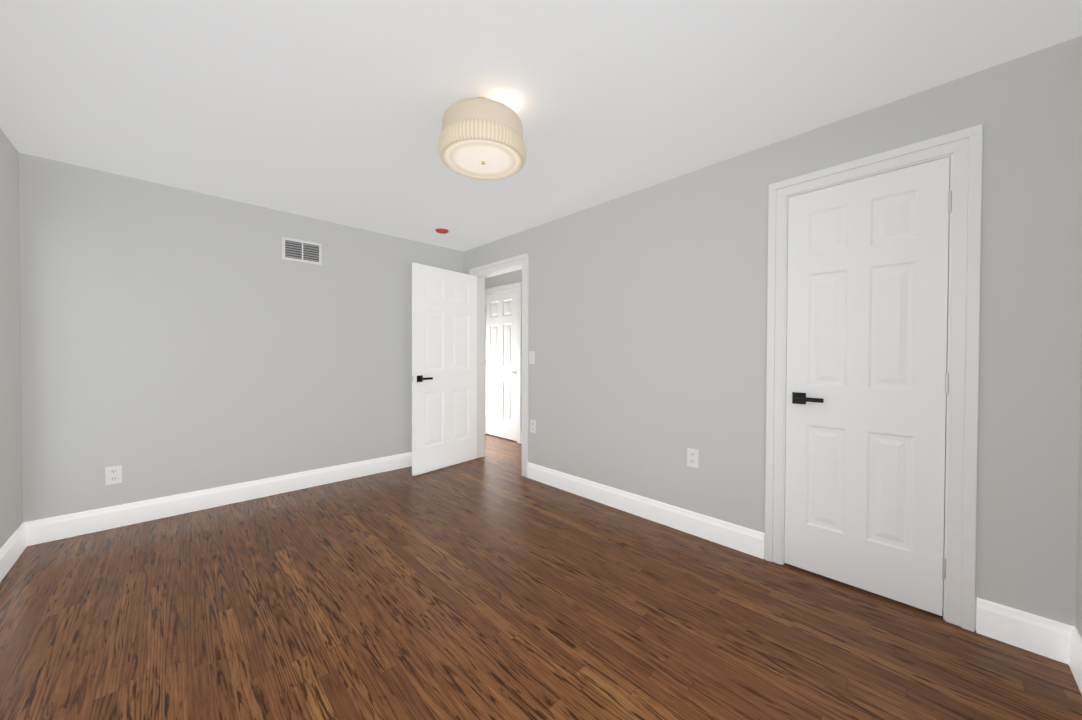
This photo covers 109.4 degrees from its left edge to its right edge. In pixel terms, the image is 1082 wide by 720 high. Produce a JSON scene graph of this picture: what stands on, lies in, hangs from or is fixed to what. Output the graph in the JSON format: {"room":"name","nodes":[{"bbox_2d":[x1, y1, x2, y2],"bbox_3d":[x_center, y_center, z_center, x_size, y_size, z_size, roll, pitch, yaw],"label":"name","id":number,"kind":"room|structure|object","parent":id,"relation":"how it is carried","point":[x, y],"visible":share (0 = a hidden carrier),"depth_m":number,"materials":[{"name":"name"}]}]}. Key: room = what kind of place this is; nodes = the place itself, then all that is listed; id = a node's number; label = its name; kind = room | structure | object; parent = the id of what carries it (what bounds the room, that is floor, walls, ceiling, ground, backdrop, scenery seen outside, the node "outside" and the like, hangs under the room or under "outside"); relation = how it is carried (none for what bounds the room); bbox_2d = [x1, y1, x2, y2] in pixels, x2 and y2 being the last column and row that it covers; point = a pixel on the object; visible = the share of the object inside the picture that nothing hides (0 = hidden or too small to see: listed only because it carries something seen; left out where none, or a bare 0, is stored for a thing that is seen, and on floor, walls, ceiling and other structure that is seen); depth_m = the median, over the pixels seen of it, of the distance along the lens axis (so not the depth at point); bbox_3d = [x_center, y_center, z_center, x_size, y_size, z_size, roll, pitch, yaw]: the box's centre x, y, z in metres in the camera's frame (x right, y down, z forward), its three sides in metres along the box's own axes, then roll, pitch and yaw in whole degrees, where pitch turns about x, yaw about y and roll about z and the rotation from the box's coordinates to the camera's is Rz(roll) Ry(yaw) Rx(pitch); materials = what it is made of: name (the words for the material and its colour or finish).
{"room":"empty bedroom","nodes":[
{"label":"empty bedroom","id":0,"kind":"room"},
{"bbox_2d":[0,128,22,547],"bbox_3d":[-1.719,-0.035,0.751,0.130,2.380,4.490,0,1,-44],"label":"wall","id":1,"kind":"structure","parent":0,"point":[11,492],"depth_m":2.16,"materials":[{"name":"grey paint"}]},
{"bbox_2d":[0,521,31,581],"bbox_3d":[-1.671,1.083,0.815,0.016,0.145,4.230,0,1,-44],"label":"baseboard","id":2,"kind":"structure","parent":1,"relation":"attached to","point":[21,538],"depth_m":2.15,"materials":[{"name":"white wood"}]},
{"bbox_2d":[19,153,463,521],"bbox_3d":[-2.117,-0.067,3.401,3.245,2.380,0.130,0,1,-44],"label":"wall","id":3,"kind":"structure","parent":0,"point":[175,341],"depth_m":2.84,"materials":[{"name":"grey paint"}]},
{"bbox_2d":[105,465,121,484],"bbox_3d":[-2.878,0.775,2.580,0.075,0.122,0.008,0,1,-44],"label":"electrical outlet","id":4,"kind":"object","parent":3,"relation":"attached to","point":[113,474],"visible":1,"depth_m":2.58,"materials":[{"name":"white plastic"}]},
{"bbox_2d":[32,452,411,544],"bbox_3d":[-2.008,1.051,3.411,3.085,0.145,0.030,0,1,-44],"label":"baseboard","id":5,"kind":"structure","parent":3,"relation":"attached to","point":[80,523],"depth_m":2.87,"materials":[{"name":"white wood"}]},
{"bbox_2d":[282,237,321,264],"bbox_3d":[-2.075,-0.946,3.333,0.300,0.190,0.006,0,1,-44],"label":"air vent","id":6,"kind":"object","parent":3,"relation":"in","point":[297,250],"visible":1,"depth_m":3.33,"materials":[{"name":"white metal"}]},
{"bbox_2d":[485,269,521,432],"bbox_3d":[-0.064,-0.078,4.978,0.130,2.380,3.660,0,1,-44],"label":"wall","id":7,"kind":"structure","parent":0,"point":[505,279],"depth_m":5.32,"materials":[{"name":"grey paint"}]},
{"bbox_2d":[485,290,516,440],"bbox_3d":[-0.562,0.073,5.430,0.143,2.040,0.736,0,1,-44],"label":"hall door","id":8,"kind":"structure","parent":7,"relation":"in","point":[501,371],"depth_m":5.40,"materials":[{"name":"painted wood"},{"name":"metal"}]},
{"bbox_2d":[485,282,521,443],"bbox_3d":[-0.534,0.032,5.451,0.151,2.147,0.912,0,1,-44],"label":"door frame","id":9,"kind":"structure","parent":7,"relation":"attached to","point":[517,286],"depth_m":5.11,"materials":[{"name":"white wood"}]},
{"bbox_2d":[0,434,1081,719],"bbox_3d":[-0.536,1.184,2.939,4.860,0.100,5.960,0,1,-44],"label":"floor","id":10,"kind":"structure","parent":0,"point":[492,584],"depth_m":1.66,"materials":[{"name":"brown wood"}]},
{"bbox_2d":[0,0,1081,251],"bbox_3d":[-0.527,-1.295,2.910,4.860,0.100,5.960,0,1,-44],"label":"ceiling","id":11,"kind":"structure","parent":0,"point":[330,110],"depth_m":1.71,"materials":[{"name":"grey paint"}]},
{"bbox_2d":[435,227,449,233],"bbox_3d":[-0.953,-1.246,3.695,0.140,0.019,0.140,0,1,-44],"label":"cap","id":12,"kind":"object","parent":11,"relation":"attached to","point":[441,230],"visible":0.96,"depth_m":3.66,"materials":[{"name":"red plastic"}]},
{"bbox_2d":[438,97,525,179],"bbox_3d":[-0.277,-1.086,1.833,0.415,0.292,0.415,0,1,-44],"label":"ceiling light","id":13,"kind":"object","parent":11,"relation":"attached to","point":[481,138],"visible":1,"depth_m":1.71,"materials":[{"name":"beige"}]},
{"bbox_2d":[464,36,1081,630],"bbox_3d":[0.612,-0.052,3.009,0.130,2.380,4.490,0,1,-44],"label":"wall","id":14,"kind":"structure","parent":0,"point":[648,332],"depth_m":2.25,"materials":[{"name":"grey paint"}]},
{"bbox_2d":[412,263,476,475],"bbox_3d":[-0.978,0.089,3.990,0.143,2.040,0.816,1,1,38],"label":"open door","id":15,"kind":"structure","parent":14,"relation":"in","point":[444,367],"depth_m":3.93,"materials":[{"name":"painted wood"},{"name":"black metal"}]},
{"bbox_2d":[469,253,528,476],"bbox_3d":[-0.418,0.048,4.073,0.170,2.147,0.992,0,1,-44],"label":"door frame","id":16,"kind":"structure","parent":14,"relation":"attached to","point":[483,272],"depth_m":4.04,"materials":[{"name":"white wood"}]},
{"bbox_2d":[529,351,534,363],"bbox_3d":[-0.086,-0.022,3.628,0.012,0.122,0.075,0,1,-44],"label":"light switch","id":17,"kind":"object","parent":14,"relation":"attached to","point":[531,357],"visible":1,"depth_m":3.62,"materials":[{"name":"white plastic"}]},
{"bbox_2d":[530,419,535,432],"bbox_3d":[-0.077,0.628,3.626,0.008,0.122,0.075,0,1,-44],"label":"outlet","id":18,"kind":"object","parent":14,"relation":"attached to","point":[532,426],"visible":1,"depth_m":3.62,"materials":[{"name":"white plastic"}]},
{"bbox_2d":[527,462,764,558],"bbox_3d":[0.583,1.066,2.943,0.016,0.145,2.033,0,1,-44],"label":"baseboard","id":19,"kind":"structure","parent":14,"relation":"attached to","point":[746,540],"depth_m":2.67,"materials":[{"name":"white wood"}]},
{"bbox_2d":[687,448,698,467],"bbox_3d":[0.997,0.645,2.518,0.008,0.122,0.075,0,1,-44],"label":"electrical outlet","id":20,"kind":"object","parent":14,"relation":"attached to","point":[692,457],"visible":1,"depth_m":2.51,"materials":[{"name":"white plastic"}]},
{"bbox_2d":[785,157,951,615],"bbox_3d":[1.599,0.121,1.927,0.143,2.040,0.624,0,1,-44],"label":"closet door","id":21,"kind":"structure","parent":14,"relation":"in","point":[867,385],"depth_m":1.88,"materials":[{"name":"painted wood"},{"name":"black metal"},{"name":"metal"}]},
{"bbox_2d":[765,124,982,631],"bbox_3d":[1.628,0.080,1.961,0.170,2.147,0.800,0,1,-44],"label":"trim","id":22,"kind":"structure","parent":14,"relation":"attached to","point":[962,149],"depth_m":1.68,"materials":[{"name":"white wood"}]},
{"bbox_2d":[1076,324,1081,638],"bbox_3d":[0.963,-0.020,0.314,3.115,2.380,0.130,0,1,-44],"label":"wall","id":23,"kind":"structure","parent":0,"point":[1079,586],"depth_m":1.43,"materials":[{"name":"grey paint"}]},
{"bbox_2d":[1056,622,1081,694],"bbox_3d":[0.919,1.097,0.390,3.085,0.145,0.016,0,1,-44],"label":"baseboard","id":24,"kind":"structure","parent":23,"relation":"attached to","point":[1070,651],"depth_m":1.44,"materials":[{"name":"white wood"}]}
]}

